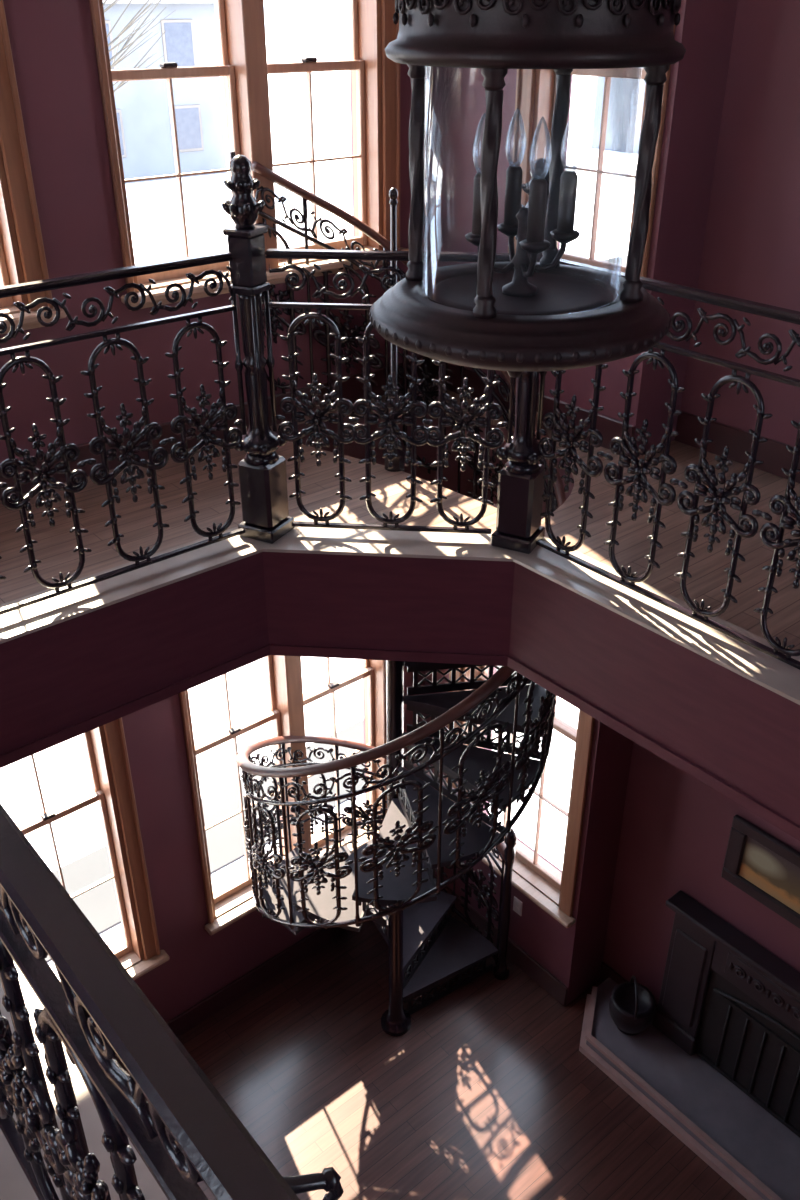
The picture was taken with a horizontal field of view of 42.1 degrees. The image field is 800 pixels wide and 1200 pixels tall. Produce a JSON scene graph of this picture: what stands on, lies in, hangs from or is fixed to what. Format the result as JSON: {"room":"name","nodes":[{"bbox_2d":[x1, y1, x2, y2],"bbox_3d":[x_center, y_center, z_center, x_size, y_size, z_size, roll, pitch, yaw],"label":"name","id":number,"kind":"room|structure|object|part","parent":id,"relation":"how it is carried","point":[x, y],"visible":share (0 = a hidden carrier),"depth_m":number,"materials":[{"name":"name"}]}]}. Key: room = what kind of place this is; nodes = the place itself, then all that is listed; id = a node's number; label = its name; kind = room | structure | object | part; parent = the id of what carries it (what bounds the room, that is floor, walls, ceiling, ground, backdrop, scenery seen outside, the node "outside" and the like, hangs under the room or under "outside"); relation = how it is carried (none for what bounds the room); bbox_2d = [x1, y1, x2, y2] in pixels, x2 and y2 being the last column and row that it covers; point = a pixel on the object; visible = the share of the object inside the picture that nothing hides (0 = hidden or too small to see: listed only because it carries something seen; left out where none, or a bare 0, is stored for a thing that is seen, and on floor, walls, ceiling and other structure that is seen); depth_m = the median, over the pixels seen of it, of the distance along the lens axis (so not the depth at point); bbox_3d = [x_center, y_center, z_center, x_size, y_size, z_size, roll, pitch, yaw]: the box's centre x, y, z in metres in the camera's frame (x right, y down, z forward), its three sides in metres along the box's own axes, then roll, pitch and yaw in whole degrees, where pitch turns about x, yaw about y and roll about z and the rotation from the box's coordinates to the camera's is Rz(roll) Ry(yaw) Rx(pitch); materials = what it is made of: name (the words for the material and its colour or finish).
{"room":"stairwell","nodes":[
{"label":"stairwell","id":0,"kind":"room"},
{"bbox_2d":[0,0,495,1021],"bbox_3d":[-1.823,-0.185,4.171,6.210,6.850,0.220,-23,37,-34],"label":"wall","id":1,"kind":"structure","parent":0,"point":[52,43],"depth_m":4.33,"materials":[{"name":"red paint"}]},
{"bbox_2d":[0,0,66,333],"bbox_3d":[-1.896,-1.689,3.161,1.440,1.915,0.275,-23,37,-34],"label":"window","id":2,"kind":"structure","parent":1,"relation":"in","point":[13,143],"depth_m":3.73,"materials":[{"name":"orange wood"}]},
{"bbox_3d":[-1.693,-1.368,3.604,0.568,0.785,0.036,-23,37,-34],"label":"sash","id":3,"kind":"part","parent":2,"relation":"part of","materials":[{"name":"beige wood"}]},
{"bbox_3d":[-1.896,-0.891,3.621,1.440,0.073,0.275,-23,37,-34],"label":"sill","id":4,"kind":"part","parent":2,"relation":"part of","materials":[{"name":"brown wood"}]},
{"bbox_2d":[16,717,169,980],"bbox_3d":[-1.896,1.190,4.823,1.440,2.285,0.275,-23,37,-34],"label":"window","id":5,"kind":"structure","parent":1,"relation":"in","point":[128,950],"depth_m":5.21,"materials":[{"name":"orange wood"}]},
{"bbox_3d":[-1.719,0.627,4.791,0.568,0.993,0.036,-23,37,-34],"label":"sash","id":6,"kind":"part","parent":5,"relation":"part of","materials":[{"name":"beige wood"}]},
{"bbox_3d":[-1.693,1.525,5.274,0.568,1.125,0.036,-23,37,-34],"label":"sash","id":7,"kind":"part","parent":5,"relation":"part of","materials":[{"name":"beige wood"}]},
{"bbox_3d":[-1.896,2.148,5.376,1.440,0.073,0.275,-23,37,-34],"label":"sill","id":8,"kind":"part","parent":5,"relation":"part of","materials":[{"name":"brown wood"}]},
{"bbox_2d":[0,357,429,499],"bbox_3d":[-1.900,-0.322,3.838,5.370,0.140,0.018,-23,37,-34],"label":"baseboard","id":9,"kind":"structure","parent":1,"relation":"attached to","point":[352,390],"depth_m":4.64,"materials":[{"name":"brown wood"}]},
{"bbox_2d":[115,916,365,1069],"bbox_3d":[-1.900,2.735,5.603,5.370,0.160,0.018,-23,37,-34],"label":"baseboard","id":10,"kind":"structure","parent":1,"relation":"attached to","point":[209,1006],"depth_m":6.31,"materials":[{"name":"brown wood"}]},
{"bbox_2d":[89,0,408,310],"bbox_3d":[-0.592,-2.236,4.108,1.455,1.915,0.275,-23,37,-34],"label":"window","id":11,"kind":"structure","parent":1,"relation":"in","point":[244,68],"depth_m":4.31,"materials":[{"name":"orange wood"}]},
{"bbox_3d":[-0.917,-2.441,3.796,0.576,0.963,0.036,-23,37,-34],"label":"sash","id":12,"kind":"part","parent":11,"relation":"part of","materials":[{"name":"beige wood"}]},
{"bbox_3d":[-0.892,-1.704,4.186,0.576,0.785,0.036,-23,37,-34],"label":"sash","id":13,"kind":"part","parent":11,"relation":"part of","materials":[{"name":"beige wood"}]},
{"bbox_3d":[-0.592,-1.439,4.569,1.455,0.073,0.275,-23,37,-34],"label":"sill","id":14,"kind":"part","parent":11,"relation":"part of","materials":[{"name":"brown wood"}]},
{"bbox_3d":[-0.411,-2.654,4.163,0.576,0.963,0.036,-23,37,-34],"label":"sash","id":15,"kind":"part","parent":11,"relation":"part of","materials":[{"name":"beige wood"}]},
{"bbox_3d":[-0.386,-1.916,4.554,0.576,0.785,0.036,-23,37,-34],"label":"sash","id":16,"kind":"part","parent":11,"relation":"part of","materials":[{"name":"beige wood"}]},
{"bbox_2d":[179,655,405,934],"bbox_3d":[-0.592,0.643,5.771,1.455,2.285,0.275,-23,37,-34],"label":"window","id":17,"kind":"structure","parent":1,"relation":"in","point":[231,900],"depth_m":5.86,"materials":[{"name":"orange wood"}]},
{"bbox_3d":[-0.917,0.291,5.373,0.576,0.993,0.036,-23,37,-34],"label":"sash","id":18,"kind":"part","parent":17,"relation":"part of","materials":[{"name":"beige wood"}]},
{"bbox_3d":[-0.892,1.189,5.856,0.576,1.125,0.036,-23,37,-34],"label":"sash","id":19,"kind":"part","parent":17,"relation":"part of","materials":[{"name":"beige wood"}]},
{"bbox_3d":[-0.592,1.601,6.324,1.455,0.073,0.275,-23,37,-34],"label":"sill","id":20,"kind":"part","parent":17,"relation":"part of","materials":[{"name":"brown wood"}]},
{"bbox_3d":[-0.411,0.079,5.741,0.576,0.993,0.036,-23,37,-34],"label":"sash","id":21,"kind":"part","parent":17,"relation":"part of","materials":[{"name":"beige wood"}]},
{"bbox_3d":[-0.386,0.976,6.224,0.576,1.125,0.036,-23,37,-34],"label":"sash","id":22,"kind":"part","parent":17,"relation":"part of","materials":[{"name":"beige wood"}]},
{"bbox_2d":[0,383,799,649],"bbox_3d":[0.302,0.943,1.817,5.680,0.030,6.500,-23,37,-34],"label":"floor","id":23,"kind":"structure","parent":0,"point":[55,546],"depth_m":3.95,"materials":[{"name":"brown wood"}]},
{"bbox_2d":[0,526,799,1199],"bbox_3d":[0.381,0.643,2.294,2.465,0.012,4.062,-23,37,-34],"label":"balcony ledge","id":24,"kind":"structure","parent":23,"relation":"on","point":[769,672],"depth_m":3.39,"materials":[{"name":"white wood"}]},
{"bbox_2d":[0,251,244,614],"bbox_3d":[-1.120,-0.433,3.107,1.529,0.976,0.048,-23,37,-34],"label":"iron railing","id":25,"kind":"object","parent":24,"relation":"on","point":[70,452],"visible":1,"depth_m":3.25,"materials":[{"name":"black metal"}]},
{"bbox_3d":[-1.089,-0.369,3.174,0.231,0.795,0.023,-23,37,-34],"label":"panel","id":26,"kind":"part","parent":25,"relation":"part of","materials":[{"name":"black paint"}]},
{"bbox_3d":[-1.122,-0.847,2.871,1.525,0.024,0.042,-23,37,-34],"label":"handrail","id":27,"kind":"part","parent":25,"relation":"part of","materials":[{"name":"black metal"}]},
{"bbox_3d":[-0.871,-0.461,3.332,0.231,0.795,0.023,-23,37,-34],"label":"panel","id":28,"kind":"part","parent":25,"relation":"part of","materials":[{"name":"black paint"}]},
{"bbox_3d":[-0.653,-0.553,3.491,0.231,0.795,0.023,-23,37,-34],"label":"panel","id":29,"kind":"part","parent":25,"relation":"part of","materials":[{"name":"black paint"}]},
{"bbox_2d":[0,804,343,1199],"bbox_3d":[-0.530,0.544,1.413,0.094,0.976,3.640,-23,37,-34],"label":"iron railing","id":30,"kind":"object","parent":24,"relation":"on","point":[186,1134],"visible":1,"depth_m":0.92,"materials":[{"name":"black metal"}]},
{"bbox_3d":[-0.699,0.538,1.601,0.023,0.795,0.231,-23,37,-34],"label":"panel","id":31,"kind":"part","parent":30,"relation":"part of","materials":[{"name":"black paint"}]},
{"bbox_3d":[-0.515,0.648,1.412,0.023,0.795,0.231,-23,37,-34],"label":"panel","id":32,"kind":"part","parent":30,"relation":"part of","materials":[{"name":"black paint"}]},
{"bbox_3d":[-0.332,0.757,1.223,0.023,0.795,0.231,-23,37,-34],"label":"panel","id":33,"kind":"part","parent":30,"relation":"part of","materials":[{"name":"black paint"}]},
{"bbox_2d":[222,155,294,543],"bbox_3d":[-0.490,-0.807,3.506,0.155,1.288,0.155,15,33,24],"label":"newel post","id":34,"kind":"object","parent":24,"relation":"on","point":[266,518],"visible":0.98,"depth_m":3.49,"materials":[{"name":"black metal"}]},
{"bbox_2d":[265,249,509,533],"bbox_3d":[-0.033,-0.678,3.530,0.801,0.976,0.048,3,30,4],"label":"iron railing","id":35,"kind":"object","parent":24,"relation":"on","point":[288,405],"visible":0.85,"depth_m":3.54,"materials":[{"name":"black metal"}]},
{"bbox_3d":[-0.286,-0.612,3.594,0.231,0.795,0.023,3,30,4],"label":"panel","id":36,"kind":"part","parent":35,"relation":"part of","materials":[{"name":"black paint"}]},
{"bbox_3d":[-0.033,-1.092,3.295,0.795,0.024,0.042,3,30,4],"label":"handrail","id":37,"kind":"part","parent":35,"relation":"part of","materials":[{"name":"black metal"}]},
{"bbox_3d":[-0.033,-0.601,3.575,0.231,0.795,0.023,3,30,4],"label":"panel","id":38,"kind":"part","parent":35,"relation":"part of","materials":[{"name":"black paint"}]},
{"bbox_3d":[0.220,-0.590,3.556,0.231,0.795,0.023,3,30,4],"label":"panel","id":39,"kind":"part","parent":35,"relation":"part of","materials":[{"name":"black paint"}]},
{"bbox_2d":[491,158,548,553],"bbox_3d":[0.425,-0.767,3.436,0.155,1.288,0.155,15,33,24],"label":"newel post","id":40,"kind":"object","parent":24,"relation":"on","point":[520,481],"visible":0.41,"depth_m":3.56,"materials":[{"name":"black metal"}]},
{"bbox_2d":[536,259,799,669],"bbox_3d":[1.423,-0.063,2.465,0.048,0.976,2.990,-23,37,-34],"label":"iron railing","id":41,"kind":"object","parent":24,"relation":"on","point":[781,505],"visible":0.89,"depth_m":3.05,"materials":[{"name":"black metal"}]},
{"bbox_3d":[0.561,-0.499,3.399,0.023,0.795,0.231,-23,37,-34],"label":"panel","id":42,"kind":"part","parent":41,"relation":"part of","materials":[{"name":"black paint"}]},
{"bbox_3d":[0.744,-0.390,3.210,0.023,0.795,0.231,-23,37,-34],"label":"panel","id":43,"kind":"part","parent":41,"relation":"part of","materials":[{"name":"black paint"}]},
{"bbox_3d":[1.425,-0.476,2.229,0.042,0.024,2.986,-23,37,-34],"label":"handrail","id":44,"kind":"part","parent":41,"relation":"part of","materials":[{"name":"black metal"}]},
{"bbox_3d":[0.927,-0.281,3.021,0.023,0.795,0.231,-23,37,-34],"label":"panel","id":45,"kind":"part","parent":41,"relation":"part of","materials":[{"name":"black paint"}]},
{"bbox_3d":[1.110,-0.172,2.832,0.023,0.795,0.231,-23,37,-34],"label":"panel","id":46,"kind":"part","parent":41,"relation":"part of","materials":[{"name":"black paint"}]},
{"bbox_2d":[275,413,573,518],"bbox_3d":[0.302,1.129,1.925,5.680,0.400,6.500,-23,37,-34],"label":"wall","id":47,"kind":"structure","parent":0,"point":[355,450],"depth_m":5.11,"materials":[{"name":"red paint"}]},
{"bbox_2d":[0,552,799,825],"bbox_3d":[0.381,0.840,2.408,2.105,0.441,3.702,-23,37,-34],"label":"fascia","id":48,"kind":"structure","parent":47,"relation":"attached to","point":[745,734],"depth_m":3.56,"materials":[{"name":"paint"}]},
{"bbox_2d":[0,644,799,840],"bbox_3d":[0.381,1.013,2.508,2.067,0.042,3.664,-23,37,-34],"label":"trim","id":49,"kind":"structure","parent":48,"relation":"attached to","point":[789,827],"depth_m":3.64,"materials":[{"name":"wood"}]},
{"bbox_2d":[125,909,746,1199],"bbox_3d":[0.302,4.048,3.610,6.120,0.120,6.940,-23,37,-34],"label":"floor","id":50,"kind":"structure","parent":0,"point":[489,1092],"depth_m":5.76,"materials":[{"name":"red wood"}]},
{"bbox_2d":[230,152,565,1036],"bbox_3d":[-0.016,0.459,4.978,1.574,4.728,1.544,-18,35,-28],"label":"spiral staircase","id":51,"kind":"structure","parent":50,"relation":"on","point":[386,880],"depth_m":4.83,"materials":[{"name":"black metal"}]},
{"bbox_3d":[-0.763,1.252,5.325,0.026,0.783,0.275,-4,30,-6],"label":"panel","id":52,"kind":"part","parent":51,"relation":"part of","materials":[{"name":"black paint"}]},
{"bbox_3d":[-0.634,1.250,4.936,0.026,0.783,0.275,-19,35,-30],"label":"panel","id":53,"kind":"part","parent":51,"relation":"part of","materials":[{"name":"black paint"}]},
{"bbox_3d":[-0.719,1.244,5.733,0.026,0.783,0.275,11,32,18],"label":"panel","id":54,"kind":"part","parent":51,"relation":"part of","materials":[{"name":"black paint"}]},
{"bbox_3d":[-0.550,-1.276,4.578,0.026,0.783,0.275,27,39,38],"label":"panel","id":55,"kind":"part","parent":51,"relation":"part of","materials":[{"name":"black paint"}]},
{"bbox_3d":[-0.512,1.266,6.087,0.275,0.783,0.026,-23,37,-35],"label":"panel","id":56,"kind":"part","parent":51,"relation":"part of","materials":[{"name":"black paint"}]},
{"bbox_3d":[-0.362,1.198,4.633,0.275,0.783,0.026,14,33,23],"label":"panel","id":57,"kind":"part","parent":51,"relation":"part of","materials":[{"name":"black paint"}]},
{"bbox_3d":[-0.241,-1.196,4.838,0.275,0.783,0.026,-9,31,-15],"label":"panel","id":58,"kind":"part","parent":51,"relation":"part of","materials":[{"name":"black paint"}]},
{"bbox_3d":[-0.191,1.355,6.327,0.275,0.783,0.026,-7,31,-11],"label":"panel","id":59,"kind":"part","parent":51,"relation":"part of","materials":[{"name":"black paint"}]},
{"bbox_3d":[-0.024,-1.494,3.845,0.036,0.062,0.036,-18,35,-28],"label":"pole knob","id":60,"kind":"part","parent":51,"relation":"part of","materials":[{"name":"black paint"}]},
{"bbox_3d":[-0.011,1.068,4.464,0.275,0.783,0.026,-1,30,-1],"label":"panel","id":61,"kind":"part","parent":51,"relation":"part of","materials":[{"name":"black paint"}]},
{"bbox_3d":[0.118,-0.970,4.991,0.275,0.783,0.026,6,30,10],"label":"panel","id":62,"kind":"part","parent":51,"relation":"part of","materials":[{"name":"black paint"}]},
{"bbox_3d":[0.169,1.528,6.420,0.275,0.783,0.026,8,31,13],"label":"panel","id":63,"kind":"part","parent":51,"relation":"part of","materials":[{"name":"black paint"}]},
{"bbox_3d":[0.337,0.851,4.446,0.275,0.783,0.026,-15,33,-25],"label":"panel","id":64,"kind":"part","parent":51,"relation":"part of","materials":[{"name":"black paint"}]},
{"bbox_3d":[0.484,1.786,6.367,0.275,0.783,0.026,25,38,36],"label":"panel","id":65,"kind":"part","parent":51,"relation":"part of","materials":[{"name":"black paint"}]},
{"bbox_3d":[0.445,-0.610,5.023,0.275,0.783,0.026,22,37,33],"label":"panel","id":66,"kind":"part","parent":51,"relation":"part of","materials":[{"name":"black paint"}]},
{"bbox_3d":[0.601,0.558,4.561,0.026,0.783,0.275,18,35,28],"label":"panel","id":67,"kind":"part","parent":51,"relation":"part of","materials":[{"name":"black paint"}]},
{"bbox_3d":[0.718,0.217,4.757,0.026,0.783,0.275,3,30,4],"label":"panel","id":68,"kind":"part","parent":51,"relation":"part of","materials":[{"name":"black paint"}]},
{"bbox_2d":[579,977,799,1199],"bbox_3d":[1.768,2.796,5.535,0.485,0.122,2.130,-23,37,-34],"label":"hearth","id":69,"kind":"object","parent":50,"relation":"on","point":[741,1141],"visible":0.98,"depth_m":5.61,"materials":[{"name":"grey stone"}]},
{"bbox_2d":[609,975,655,1034],"bbox_3d":[1.328,2.314,5.939,0.260,0.362,0.260,-23,37,-34],"label":"pot","id":70,"kind":"object","parent":69,"relation":"on","point":[631,1004],"visible":1,"depth_m":5.90,"materials":[{"name":"black metal"}]},
{"bbox_3d":[1.328,2.221,5.886,0.016,0.148,0.259,3,30,4],"label":"handle","id":71,"kind":"part","parent":70,"relation":"part of","materials":[{"name":"black metal"}]},
{"bbox_2d":[652,890,799,1137],"bbox_3d":[1.992,2.326,5.271,0.134,1.000,1.650,-23,37,-34],"label":"fireplace","id":72,"kind":"object","parent":69,"relation":"on","point":[725,999],"visible":1,"depth_m":5.48,"materials":[{"name":"wood"}]},
{"bbox_2d":[665,890,799,1000],"bbox_3d":[1.992,1.922,5.037,0.134,0.065,1.650,-23,37,-34],"label":"mantel shelf","id":73,"kind":"object","parent":72,"relation":"attached to","point":[765,962],"depth_m":5.29,"materials":[{"name":"wood"}]},
{"bbox_3d":[2.019,2.442,5.371,0.054,0.700,1.040,-23,37,-34],"label":"firebox panel","id":74,"kind":"part","parent":72,"relation":"part of","materials":[{"name":"metal"}]},
{"bbox_2d":[423,0,799,1004],"bbox_3d":[2.443,0.218,3.473,0.530,6.850,6.940,-23,37,-34],"label":"wall","id":75,"kind":"structure","parent":0,"point":[726,217],"depth_m":4.44,"materials":[{"name":"red paint"}]},
{"bbox_2d":[513,896,522,915],"bbox_3d":[0.715,1.862,6.315,0.010,0.116,0.072,-23,37,-34],"label":"wall outlet","id":76,"kind":"object","parent":75,"relation":"attached to","point":[517,904],"visible":1,"depth_m":6.31,"materials":[{"name":"white plastic"}]},
{"bbox_2d":[515,900,519,912],"bbox_3d":[0.712,1.863,6.313,0.002,0.084,0.034,-23,37,-34],"label":"socket","id":77,"kind":"object","parent":76,"relation":"attached to","point":[517,902],"depth_m":6.31,"materials":[{"name":"white plastic"}]},
{"bbox_2d":[446,666,594,927],"bbox_3d":[0.694,0.647,5.764,0.275,2.285,1.110,-23,37,-34],"label":"window","id":78,"kind":"structure","parent":75,"relation":"in","point":[553,891],"depth_m":5.89,"materials":[{"name":"orange wood"}]},
{"bbox_3d":[0.725,1.080,6.044,0.036,1.125,0.836,-23,37,-34],"label":"sash","id":79,"kind":"part","parent":78,"relation":"part of","materials":[{"name":"beige wood"}]},
{"bbox_3d":[0.694,1.605,6.317,0.275,0.073,1.110,-23,37,-34],"label":"sill","id":80,"kind":"part","parent":78,"relation":"part of","materials":[{"name":"brown wood"}]},
{"bbox_3d":[0.756,0.185,5.557,0.036,0.993,0.836,-23,37,-34],"label":"sash","id":81,"kind":"part","parent":78,"relation":"part of","materials":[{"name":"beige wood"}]},
{"bbox_2d":[427,872,657,1007],"bbox_3d":[2.358,3.070,5.023,0.328,0.160,6.482,-23,37,-34],"label":"baseboard","id":82,"kind":"structure","parent":75,"relation":"attached to","point":[517,955],"depth_m":6.40,"materials":[{"name":"wood"}]},
{"bbox_2d":[508,24,674,292],"bbox_3d":[0.790,-2.175,4.002,0.275,1.915,0.810,-23,37,-34],"label":"window","id":83,"kind":"structure","parent":75,"relation":"in","point":[544,92],"depth_m":4.27,"materials":[{"name":"orange wood"}]},
{"bbox_3d":[0.822,-1.755,4.275,0.036,0.785,0.536,-23,37,-34],"label":"sash","id":84,"kind":"part","parent":83,"relation":"part of","materials":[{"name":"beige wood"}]},
{"bbox_2d":[429,358,799,482],"bbox_3d":[2.358,0.013,3.258,0.328,0.140,6.482,-23,37,-34],"label":"baseboard","id":85,"kind":"structure","parent":75,"relation":"attached to","point":[775,456],"depth_m":4.51,"materials":[{"name":"brown wood"}]},
{"bbox_2d":[721,815,799,928],"bbox_3d":[1.863,1.362,4.981,0.033,0.410,0.680,-23,37,-34],"label":"framed picture","id":86,"kind":"object","parent":75,"relation":"attached to","point":[762,866],"visible":1,"depth_m":5.06,"materials":[{"name":"wood"}]},
{"bbox_3d":[0.302,-1.915,0.167,6.120,0.150,6.940,-23,37,-34],"label":"ceiling","id":87,"kind":"structure","parent":0,"visible":0},
{"bbox_2d":[369,0,685,377],"bbox_3d":[0.238,-1.405,1.614,0.603,2.180,0.601,11,32,18],"label":"hanging lantern","id":88,"kind":"object","parent":87,"relation":"hanging from","point":[517,316],"visible":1,"depth_m":1.87,"materials":[{"name":"brown metal"}]},
{"bbox_3d":[0.238,-0.612,2.072,0.370,0.012,0.370,-23,37,-34],"label":"plate","id":89,"kind":"part","parent":88,"relation":"part of","materials":[{"name":"black metal"}]},
{"bbox_2d":[465,108,581,296],"bbox_3d":[0.238,-0.755,1.990,0.206,0.327,0.206,-23,37,-34],"label":"candelabra","id":90,"kind":"object","parent":88,"relation":"on","point":[528,224],"depth_m":2.00,"materials":[{"name":"brown metal"}]},
{"label":"outside","id":91,"kind":"structure","parent":0,"visible":0},
{"bbox_2d":[0,40,637,972],"bbox_3d":[-12.856,-2.421,16.293,240.000,0.300,280.000,-23,37,-34],"label":"ground","id":92,"kind":"structure","parent":91,"point":[63,771],"depth_m":28.97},
{"bbox_2d":[103,0,173,92],"bbox_3d":[-9.629,-13.822,27.795,7.512,8.055,6.609,-4,30,-8],"label":"bare tree","id":93,"kind":"object","parent":92,"relation":"on","point":[115,62],"visible":0.2,"depth_m":27.79,"materials":[{"name":"grey plant"}]},
{"bbox_2d":[102,0,226,183],"bbox_3d":[-14.357,-19.918,37.898,13.800,8.400,8.800,-23,37,-34],"label":"building","id":94,"kind":"structure","parent":92,"relation":"on","point":[189,39],"depth_m":38.20,"materials":[{"name":"grey"}]},
{"bbox_3d":[-10.508,-19.148,35.965,1.100,1.400,0.015,-23,37,-34],"label":"pane","id":95,"kind":"part","parent":94,"relation":"part of","materials":[{"name":"glass"}]},
{"bbox_3d":[-10.508,-16.723,37.364,1.100,1.400,0.015,-23,37,-34],"label":"pane","id":96,"kind":"part","parent":94,"relation":"part of","materials":[{"name":"glass"}]},
{"bbox_3d":[-8.018,-20.192,37.774,1.100,1.400,0.015,-23,37,-34],"label":"pane","id":97,"kind":"part","parent":94,"relation":"part of","materials":[{"name":"glass"}]},
{"bbox_3d":[-8.018,-17.767,39.174,1.100,1.400,0.015,-23,37,-34],"label":"pane","id":98,"kind":"part","parent":94,"relation":"part of","materials":[{"name":"glass"}]},
{"bbox_2d":[45,666,545,962],"bbox_3d":[-3.792,2.841,6.859,240.000,0.020,0.800,-23,37,-34],"label":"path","id":99,"kind":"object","parent":92,"relation":"on","point":[99,904],"depth_m":8.34,"materials":[{"name":"white"}]},
{"bbox_2d":[602,255,626,264],"bbox_3d":[-9.642,-0.644,12.896,240.000,0.020,6.000,-23,37,-34],"label":"road","id":100,"kind":"structure","parent":92,"relation":"on","point":[622,260],"depth_m":27.09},
{"bbox_2d":[591,67,645,153],"bbox_3d":[16.474,-23.715,44.476,10.800,8.400,12.800,-23,37,-34],"label":"house","id":101,"kind":"structure","parent":92,"relation":"on","point":[626,98],"depth_m":46.01,"materials":[{"name":"grey"}]}
]}

